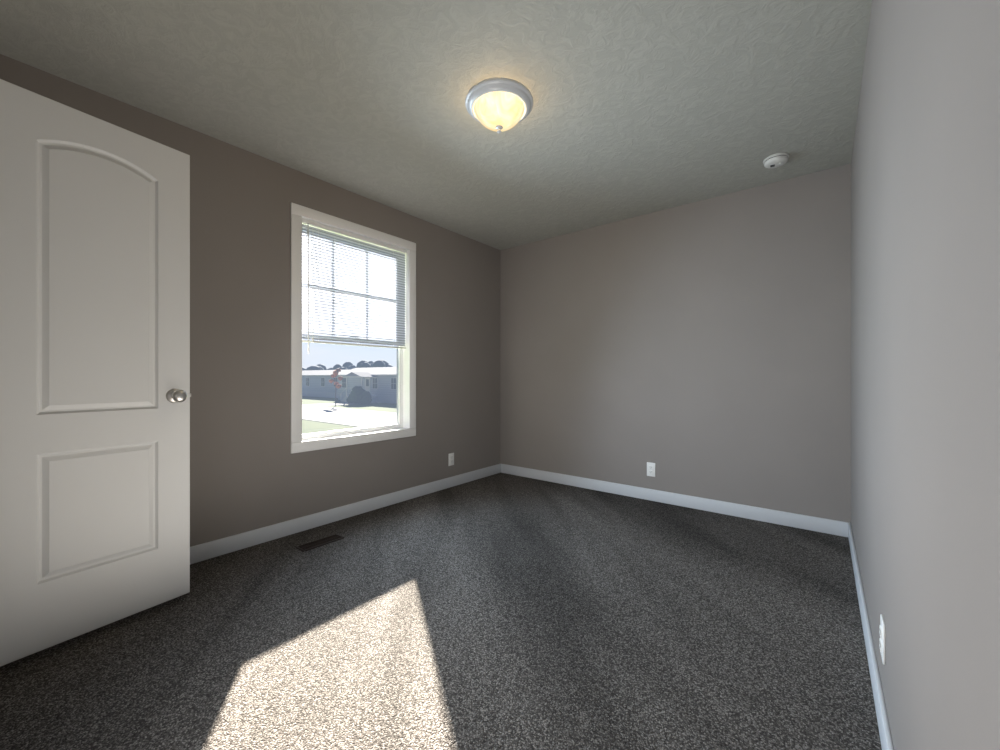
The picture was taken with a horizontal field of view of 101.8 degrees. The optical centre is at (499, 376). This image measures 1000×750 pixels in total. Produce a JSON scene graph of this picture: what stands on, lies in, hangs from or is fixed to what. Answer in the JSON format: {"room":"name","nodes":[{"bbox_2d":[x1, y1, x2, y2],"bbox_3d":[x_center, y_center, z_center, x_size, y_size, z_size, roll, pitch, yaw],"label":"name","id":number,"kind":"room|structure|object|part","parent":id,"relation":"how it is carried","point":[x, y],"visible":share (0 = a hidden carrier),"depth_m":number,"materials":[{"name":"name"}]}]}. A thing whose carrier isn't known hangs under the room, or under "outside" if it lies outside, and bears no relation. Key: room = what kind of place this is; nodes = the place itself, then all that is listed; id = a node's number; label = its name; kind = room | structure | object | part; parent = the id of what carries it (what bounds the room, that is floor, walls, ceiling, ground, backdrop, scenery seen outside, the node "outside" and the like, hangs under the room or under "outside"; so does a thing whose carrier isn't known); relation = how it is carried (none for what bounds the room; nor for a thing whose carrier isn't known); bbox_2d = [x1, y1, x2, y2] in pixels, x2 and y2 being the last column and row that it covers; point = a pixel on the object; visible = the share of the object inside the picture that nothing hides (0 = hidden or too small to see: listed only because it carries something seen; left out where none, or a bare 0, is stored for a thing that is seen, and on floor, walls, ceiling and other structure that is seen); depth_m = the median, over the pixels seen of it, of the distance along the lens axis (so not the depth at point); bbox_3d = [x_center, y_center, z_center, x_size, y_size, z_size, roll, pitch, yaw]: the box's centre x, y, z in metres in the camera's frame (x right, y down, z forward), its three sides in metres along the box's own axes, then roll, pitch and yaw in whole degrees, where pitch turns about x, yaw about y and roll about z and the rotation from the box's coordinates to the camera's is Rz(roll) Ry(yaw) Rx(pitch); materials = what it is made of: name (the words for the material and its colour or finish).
{"room":"empty bedroom","nodes":[
{"label":"empty bedroom","id":0,"kind":"room"},
{"bbox_2d":[0,54,499,546],"bbox_3d":[-1.145,-0.170,3.058,0.140,2.400,3.800,0,0,38],"label":"wall","id":1,"kind":"structure","parent":0,"point":[249,471],"depth_m":2.58,"materials":[{"name":"beige paint"}]},
{"bbox_2d":[190,464,500,563],"bbox_3d":[-1.086,0.983,3.010,0.013,0.095,3.520,0,0,38],"label":"baseboard","id":2,"kind":"structure","parent":1,"relation":"attached to","point":[214,548],"depth_m":2.81,"materials":[{"name":"white paint"}]},
{"bbox_2d":[291,202,415,453],"bbox_3d":[-1.103,-0.320,3.107,0.166,1.642,1.038,0,0,38],"label":"window unit","id":3,"kind":"structure","parent":1,"relation":"in","point":[353,333],"depth_m":3.05,"materials":[{"name":"glass"}]},
{"bbox_3d":[-1.294,-0.603,2.776,0.018,0.885,0.046,0,0,38],"label":"blind wand cord","id":4,"kind":"part","parent":3,"relation":"part of","materials":[{"name":"white plastic"}]},
{"label":"sash glass","id":5,"kind":"part","parent":3,"relation":"part of","materials":[{"name":"clear glass"}]},
{"bbox_2d":[449,453,453,465],"bbox_3d":[-0.456,0.772,3.806,0.009,0.115,0.070,0,0,38],"label":"electrical outlet","id":6,"kind":"object","parent":1,"relation":"attached to","point":[451,458],"visible":1,"depth_m":3.80,"materials":[{"name":"white plastic"}]},
{"bbox_2d":[0,0,871,249],"bbox_3d":[0.032,-1.430,2.121,3.150,0.120,3.800,0,0,38],"label":"ceiling","id":7,"kind":"structure","parent":0,"point":[641,107],"depth_m":1.92,"materials":[{"name":"paint"}]},
{"bbox_2d":[465,77,532,133],"bbox_3d":[-0.004,-1.287,2.006,0.336,0.166,0.336,0,0,38],"label":"flush-mount light fixture","id":8,"kind":"object","parent":7,"relation":"attached to","point":[498,105],"visible":1,"depth_m":1.93,"materials":[{"name":"brushed nickel"},{"name":"frosted alabaster glass"}]},
{"bbox_3d":[-0.004,-1.278,2.006,0.252,0.090,0.252,0,0,38],"label":"glass","id":9,"kind":"part","parent":8,"relation":"part of","materials":[{"name":"white glass"}]},
{"bbox_2d":[763,153,789,168],"bbox_3d":[1.731,-1.349,2.546,0.139,0.042,0.139,0,0,38],"label":"smoke detector","id":10,"kind":"object","parent":7,"relation":"attached to","point":[776,160],"visible":1,"depth_m":2.52,"materials":[{"name":"grey plastic"}]},
{"bbox_2d":[0,473,881,749],"bbox_3d":[0.032,1.090,2.121,3.150,0.120,3.800,0,0,38],"label":"floor","id":11,"kind":"structure","parent":0,"point":[501,611],"depth_m":1.56,"materials":[{"name":"grey carpet"}]},
{"bbox_2d":[296,534,344,551],"bbox_3d":[-1.113,1.027,2.521,0.098,0.007,0.265,0,0,38],"label":"floor vent","id":12,"kind":"object","parent":11,"relation":"in","point":[317,543],"visible":1,"depth_m":2.51,"materials":[{"name":"brown metal"}]},
{"bbox_2d":[500,164,850,522],"bbox_3d":[1.172,-0.170,3.553,2.870,2.400,0.140,0,0,38],"label":"wall","id":13,"kind":"structure","parent":0,"point":[702,349],"depth_m":3.17,"materials":[{"name":"beige paint"}]},
{"bbox_2d":[647,462,654,476],"bbox_3d":[1.260,0.772,3.388,0.070,0.115,0.009,0,0,38],"label":"electrical outlet","id":14,"kind":"object","parent":13,"relation":"attached to","point":[650,469],"visible":1,"depth_m":3.38,"materials":[{"name":"white plastic"}]},
{"bbox_2d":[501,464,847,536],"bbox_3d":[1.124,0.983,3.493,2.844,0.095,0.013,0,0,38],"label":"baseboard","id":15,"kind":"structure","parent":13,"relation":"attached to","point":[824,525],"depth_m":3.16,"materials":[{"name":"white paint"}]},
{"bbox_2d":[851,0,999,749],"bbox_3d":[1.210,-0.170,1.184,0.140,2.400,3.800,0,0,38],"label":"wall","id":16,"kind":"structure","parent":0,"point":[925,342],"depth_m":0.68,"materials":[{"name":"beige paint"}]},
{"bbox_2d":[848,523,893,749],"bbox_3d":[1.150,0.983,1.232,0.013,0.095,3.520,0,0,38],"label":"baseboard","id":17,"kind":"structure","parent":16,"relation":"attached to","point":[883,725],"depth_m":1.36,"materials":[{"name":"white paint"}]},
{"bbox_2d":[879,614,884,664],"bbox_3d":[1.121,0.768,1.191,0.009,0.115,0.070,0,0,38],"label":"electrical outlet","id":18,"kind":"object","parent":16,"relation":"attached to","point":[882,636],"visible":1,"depth_m":1.17,"materials":[{"name":"white plastic"}]},
{"label":"door hinge","id":19,"kind":"object","parent":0,"visible":0},
{"bbox_2d":[0,79,190,665],"bbox_3d":[-1.611,-0.015,1.650,0.171,2.040,0.611,0,0,30],"label":"door","id":20,"kind":"structure","parent":19,"relation":"attached to","point":[95,394],"depth_m":1.60,"materials":[{"name":"white paint"}]},
{"bbox_3d":[-1.483,0.085,1.868,0.171,0.066,0.104,0,0,30],"label":"knob","id":21,"kind":"part","parent":20,"relation":"part of","materials":[{"name":"silver metal"}]}
]}

